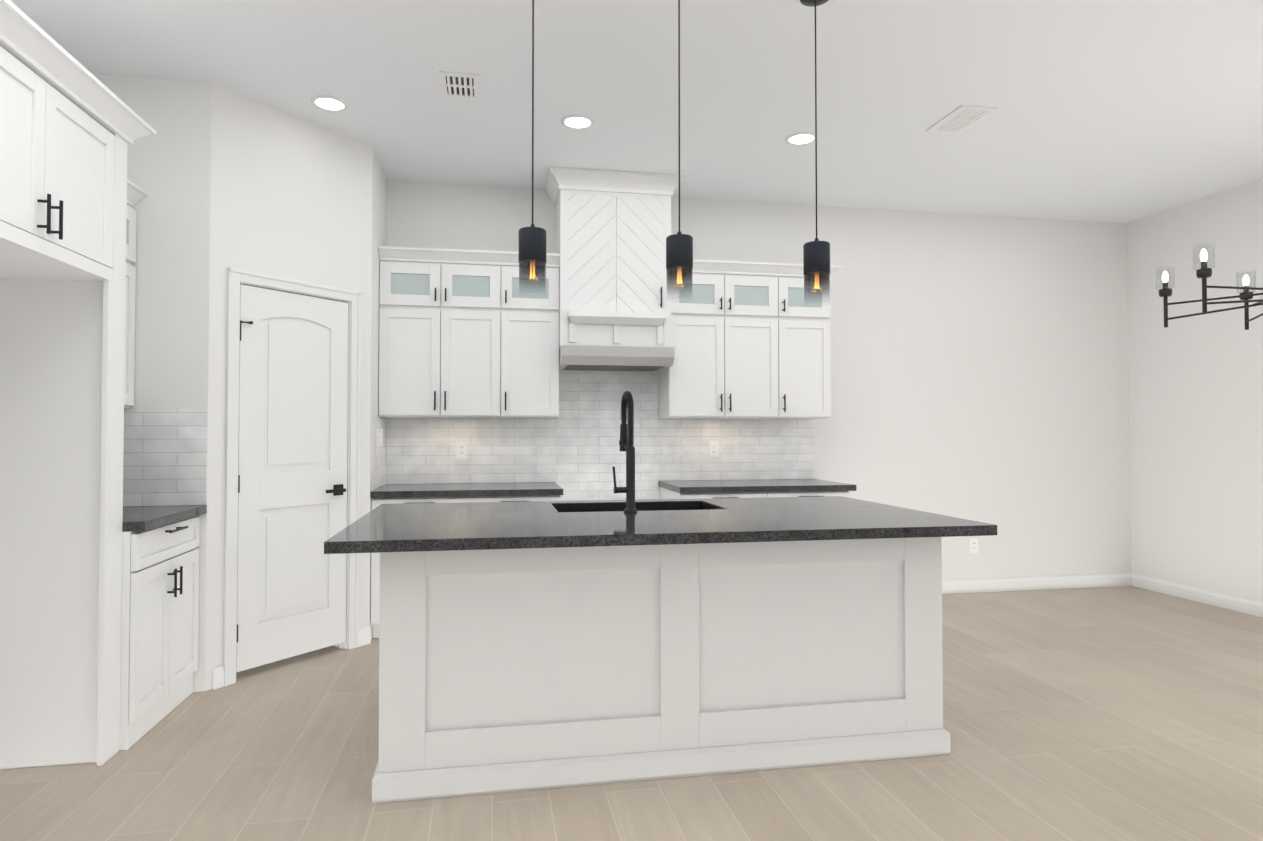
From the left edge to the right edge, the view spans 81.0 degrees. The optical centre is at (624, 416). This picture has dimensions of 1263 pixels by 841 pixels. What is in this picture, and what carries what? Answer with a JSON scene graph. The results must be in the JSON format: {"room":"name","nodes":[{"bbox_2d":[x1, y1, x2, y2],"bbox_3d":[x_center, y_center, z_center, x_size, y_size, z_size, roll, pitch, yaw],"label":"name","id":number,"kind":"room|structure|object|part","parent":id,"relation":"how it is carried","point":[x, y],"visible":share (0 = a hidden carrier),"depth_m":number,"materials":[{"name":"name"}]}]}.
{"room":"kitchen","nodes":[
{"label":"kitchen","id":0,"kind":"room"},
{"bbox_2d":[123,137,179,506],"bbox_3d":[-2.245,-0.219,0.609,0.120,3.020,8.890,0,-1,-10],"label":"wall","id":1,"kind":"structure","parent":0,"point":[157,265],"depth_m":3.63,"materials":[{"name":"white paint"}]},
{"bbox_2d":[124,179,147,407],"bbox_3d":[-2.464,-0.577,3.259,0.382,1.057,0.667,0,-1,-10],"label":"upper cabinet","id":2,"kind":"object","parent":1,"relation":"attached to","point":[135,193],"visible":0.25,"depth_m":3.56,"materials":[{"name":"white wood"}]},
{"bbox_2d":[123,408,207,505],"bbox_3d":[-2.385,0.197,3.595,0.662,0.475,0.006,0,-1,-10],"label":"backsplash","id":3,"kind":"structure","parent":1,"relation":"attached to","point":[164,457],"depth_m":3.62,"materials":[{"name":"white tile"}]},
{"bbox_2d":[188,105,355,676],"bbox_3d":[-1.985,-0.148,4.216,0.729,3.020,0.360,0,-1,-10],"label":"wall","id":4,"kind":"structure","parent":0,"point":[274,190],"depth_m":3.80,"materials":[{"name":"white paint"}]},
{"bbox_2d":[236,284,347,671],"bbox_3d":[-1.795,0.316,4.059,0.093,1.987,0.667,-1,-1,32],"label":"pantry door","id":5,"kind":"structure","parent":4,"relation":"in","point":[292,461],"depth_m":4.04,"materials":[{"name":"white paint"}]},
{"bbox_2d":[223,267,360,686],"bbox_3d":[-1.841,0.305,4.095,0.138,2.110,0.800,-1,-1,32],"label":"door frame","id":6,"kind":"structure","parent":4,"relation":"attached to","point":[236,277],"depth_m":3.85,"materials":[{"name":"white paint"}]},
{"bbox_2d":[0,586,1262,840],"bbox_3d":[1.384,1.335,1.293,7.515,0.060,8.770,0,-1,-10],"label":"floor","id":7,"kind":"structure","parent":0,"point":[1110,714],"depth_m":2.78,"materials":[{"name":"brown wood"}]},
{"bbox_2d":[0,0,155,769],"bbox_3d":[-2.169,0.059,2.390,0.658,2.535,1.270,0,-1,-10],"label":"cabinet","id":8,"kind":"object","parent":7,"relation":"on","point":[71,127],"visible":1,"depth_m":2.84,"materials":[{"name":"white wood"}]},
{"bbox_2d":[120,505,206,750],"bbox_3d":[-2.322,0.886,3.256,0.670,0.915,0.667,0,-1,-10],"label":"base cabinet","id":9,"kind":"object","parent":7,"relation":"on","point":[160,610],"visible":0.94,"depth_m":3.21,"materials":[{"name":"white wood"}]},
{"bbox_2d":[370,482,562,637],"bbox_3d":[-1.015,0.918,4.878,1.169,0.915,0.636,0,-1,-10],"label":"base cabinet","id":10,"kind":"object","parent":7,"relation":"on","point":[457,492],"visible":0.25,"depth_m":4.61,"materials":[{"name":"white wood"}]},
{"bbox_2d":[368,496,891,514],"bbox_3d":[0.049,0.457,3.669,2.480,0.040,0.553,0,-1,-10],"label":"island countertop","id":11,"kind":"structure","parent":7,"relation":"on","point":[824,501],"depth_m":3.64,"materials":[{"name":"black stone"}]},
{"bbox_2d":[552,499,715,510],"bbox_3d":[0.059,0.574,3.606,0.818,0.268,0.454,0,-1,-10],"label":"sink","id":12,"kind":"object","parent":11,"relation":"in","point":[673,504],"depth_m":3.81,"materials":[{"name":"black metal"}]},
{"bbox_2d":[372,539,949,803],"bbox_3d":[0.109,0.908,3.323,2.194,0.875,1.178,0,-1,-10],"label":"kitchen island","id":13,"kind":"object","parent":7,"relation":"on","point":[532,645],"depth_m":2.75,"materials":[{"name":"white paint"}]},
{"bbox_2d":[324,507,996,554],"bbox_3d":[0.165,0.444,3.028,2.480,0.040,0.751,0,-1,-10],"label":"island countertop","id":14,"kind":"structure","parent":13,"relation":"on","point":[501,530],"depth_m":2.81,"materials":[{"name":"black stone"}]},
{"bbox_2d":[658,479,855,498],"bbox_3d":[0.918,0.925,5.227,1.239,0.915,0.636,0,-1,-10],"label":"base cabinet","id":15,"kind":"object","parent":7,"relation":"on","point":[698,489],"visible":0.17,"depth_m":4.99,"materials":[{"name":"white"}]},
{"bbox_2d":[10,0,1262,222],"bbox_3d":[1.384,-1.744,1.354,7.515,0.060,8.770,0,-1,-10],"label":"ceiling","id":16,"kind":"structure","parent":0,"point":[1120,110],"depth_m":3.73,"materials":[{"name":"white paint"}]},
{"bbox_2d":[311,95,347,111],"bbox_3d":[-1.562,-1.660,3.926,0.184,0.006,0.184,0,-1,-10],"label":"recessed light","id":17,"kind":"object","parent":16,"relation":"in","point":[329,103],"visible":1,"depth_m":3.92,"materials":[{"name":"white paint"}]},
{"bbox_2d":[439,71,479,99],"bbox_3d":[-0.824,-1.663,3.719,0.190,0.008,0.260,0,-1,-10],"label":"ceiling vent","id":18,"kind":"object","parent":16,"relation":"in","point":[459,85],"visible":0.98,"depth_m":3.71,"materials":[{"name":"white metal"}]},
{"bbox_2d":[519,0,545,296],"bbox_3d":[-0.337,-1.066,2.732,0.120,1.241,0.120,0,-1,-10],"label":"pendant light","id":19,"kind":"object","parent":16,"relation":"hanging from","point":[532,253],"visible":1,"depth_m":2.69,"materials":[{"name":"black metal"}]},
{"bbox_3d":[-0.337,-0.505,2.721,0.099,0.120,0.099,0,-1,-10],"label":"lamp shade","id":20,"kind":"part","parent":19,"relation":"part of","materials":[{"name":"clear glass"}]},
{"bbox_2d":[561,115,593,128],"bbox_3d":[-0.261,-1.655,4.160,0.184,0.006,0.184,0,-1,-10],"label":"recessed light","id":21,"kind":"object","parent":16,"relation":"in","point":[577,122],"visible":1,"depth_m":4.15,"materials":[{"name":"white paint"}]},
{"bbox_2d":[666,0,692,297],"bbox_3d":[0.211,-1.064,2.831,0.120,1.241,0.120,0,-1,-10],"label":"pendant light","id":22,"kind":"object","parent":16,"relation":"hanging from","point":[679,258],"visible":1,"depth_m":2.79,"materials":[{"name":"black metal"}]},
{"bbox_3d":[0.211,-0.503,2.820,0.099,0.120,0.099,0,-1,-10],"label":"lamp shade","id":23,"kind":"part","parent":22,"relation":"part of","materials":[{"name":"clear glass"}]},
{"bbox_2d":[786,132,814,144],"bbox_3d":[1.054,-1.651,4.397,0.184,0.006,0.184,0,-1,-10],"label":"recessed light","id":24,"kind":"object","parent":16,"relation":"in","point":[802,138],"visible":0.96,"depth_m":4.39,"materials":[{"name":"white paint"}]},
{"bbox_2d":[800,0,829,302],"bbox_3d":[0.760,-1.062,2.930,0.120,1.241,0.120,0,-1,-10],"label":"pendant light","id":25,"kind":"object","parent":16,"relation":"hanging from","point":[816,263],"visible":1,"depth_m":2.89,"materials":[{"name":"black metal"}]},
{"bbox_3d":[0.760,-0.501,2.919,0.099,0.120,0.099,0,-1,-10],"label":"lamp shade","id":26,"kind":"part","parent":25,"relation":"part of","materials":[{"name":"clear glass"}]},
{"bbox_2d":[926,105,997,133],"bbox_3d":[1.877,-1.655,4.129,0.210,0.008,0.340,0,-1,-10],"label":"ceiling vent","id":27,"kind":"object","parent":16,"relation":"in","point":[960,119],"visible":0.96,"depth_m":4.11,"materials":[{"name":"white metal"}]},
{"bbox_2d":[1156,243,1262,329],"bbox_3d":[2.619,-1.018,2.898,0.906,1.329,0.793,0,-1,-10],"label":"chandelier","id":28,"kind":"object","parent":16,"relation":"hanging from","point":[1204,273],"visible":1,"depth_m":3.07,"materials":[{"name":"black metal"}]},
{"bbox_3d":[2.619,-0.607,2.890,0.906,0.094,0.794,0,-1,-10],"label":"glass","id":29,"kind":"part","parent":28,"relation":"part of","materials":[{"name":"glass"}]},
{"bbox_2d":[176,165,1131,620],"bbox_3d":[0.610,-0.121,5.578,7.260,3.020,0.120,0,-1,-10],"label":"wall","id":30,"kind":"structure","parent":0,"point":[1050,397],"depth_m":5.87,"materials":[{"name":"white paint"}]},
{"bbox_2d":[375,417,385,488],"bbox_3d":[-1.605,0.232,4.883,0.006,0.455,0.432,0,-1,-10],"label":"backsplash","id":31,"kind":"object","parent":30,"relation":"attached to","point":[380,466],"visible":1,"depth_m":4.85,"materials":[{"name":"tile"}]},
{"bbox_2d":[380,429,382,445],"bbox_3d":[-1.597,0.135,4.880,0.008,0.116,0.072,0,-1,-10],"label":"light switch","id":32,"kind":"object","parent":30,"relation":"attached to","point":[381,441],"visible":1,"depth_m":4.85,"materials":[{"name":"white plastic"}]},
{"bbox_2d":[378,246,559,417],"bbox_3d":[-1.038,-0.543,5.032,1.168,1.098,0.382,0,-1,-10],"label":"upper cabinet","id":33,"kind":"object","parent":30,"relation":"attached to","point":[468,333],"visible":1,"depth_m":4.89,"materials":[{"name":"white wood"}]},
{"bbox_2d":[386,371,814,498],"bbox_3d":[-0.095,0.130,5.381,3.154,0.920,0.006,0,-1,-10],"label":"backsplash","id":34,"kind":"structure","parent":30,"relation":"attached to","point":[573,451],"depth_m":5.36,"materials":[{"name":"tile"}]},
{"bbox_2d":[456,442,466,457],"bbox_3d":[-1.138,0.233,5.184,0.072,0.116,0.008,0,-1,-10],"label":"outlet","id":35,"kind":"object","parent":34,"relation":"attached to","point":[461,449],"visible":1,"depth_m":5.18,"materials":[{"name":"white plastic"}]},
{"bbox_2d":[709,441,718,456],"bbox_3d":[0.670,0.240,5.509,0.072,0.116,0.008,0,-1,-10],"label":"outlet","id":36,"kind":"object","parent":34,"relation":"attached to","point":[713,448],"visible":1,"depth_m":5.51,"materials":[{"name":"white plastic"}]},
{"bbox_2d":[545,167,683,370],"bbox_3d":[-0.078,-0.988,5.155,0.910,1.298,0.498,0,-1,-10],"label":"range hood","id":37,"kind":"object","parent":30,"relation":"attached to","point":[612,231],"visible":1,"depth_m":5.00,"materials":[{"name":"white wood"}]},
{"bbox_2d":[658,259,789,418],"bbox_3d":[0.707,-0.528,5.371,0.863,1.082,0.333,0,-1,-10],"label":"upper cabinet","id":38,"kind":"object","parent":30,"relation":"attached to","point":[750,340],"depth_m":5.22,"materials":[{"name":"white wood"}]},
{"bbox_2d":[790,263,833,418],"bbox_3d":[1.239,-0.526,5.467,0.461,1.082,0.333,0,-1,-10],"label":"upper cabinet","id":39,"kind":"object","parent":30,"relation":"attached to","point":[810,323],"depth_m":5.32,"materials":[{"name":"white wood"}]},
{"bbox_2d":[970,538,977,552],"bbox_3d":[2.781,1.025,5.881,0.072,0.116,0.008,0,-1,-10],"label":"outlet","id":40,"kind":"object","parent":30,"relation":"attached to","point":[973,545],"visible":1,"depth_m":5.88,"materials":[{"name":"white plastic"}]},
{"bbox_2d":[942,573,1131,593],"bbox_3d":[2.838,1.343,5.881,2.756,0.105,0.015,0,-1,-10],"label":"baseboard","id":41,"kind":"structure","parent":30,"relation":"attached to","point":[1122,579],"depth_m":5.96,"materials":[{"name":"white paint"}]},
{"bbox_2d":[1128,179,1262,601],"bbox_3d":[5.034,-0.193,1.920,0.120,3.020,8.890,0,-1,-10],"label":"wall","id":42,"kind":"structure","parent":0,"point":[1195,383],"depth_m":5.56,"materials":[{"name":"white paint"}]},
{"bbox_2d":[1132,573,1262,617],"bbox_3d":[4.967,1.264,1.879,0.013,0.105,8.649,0,-1,-10],"label":"baseboard","id":43,"kind":"structure","parent":42,"relation":"attached to","point":[1231,602],"depth_m":5.52,"materials":[{"name":"white paint"}]}
]}

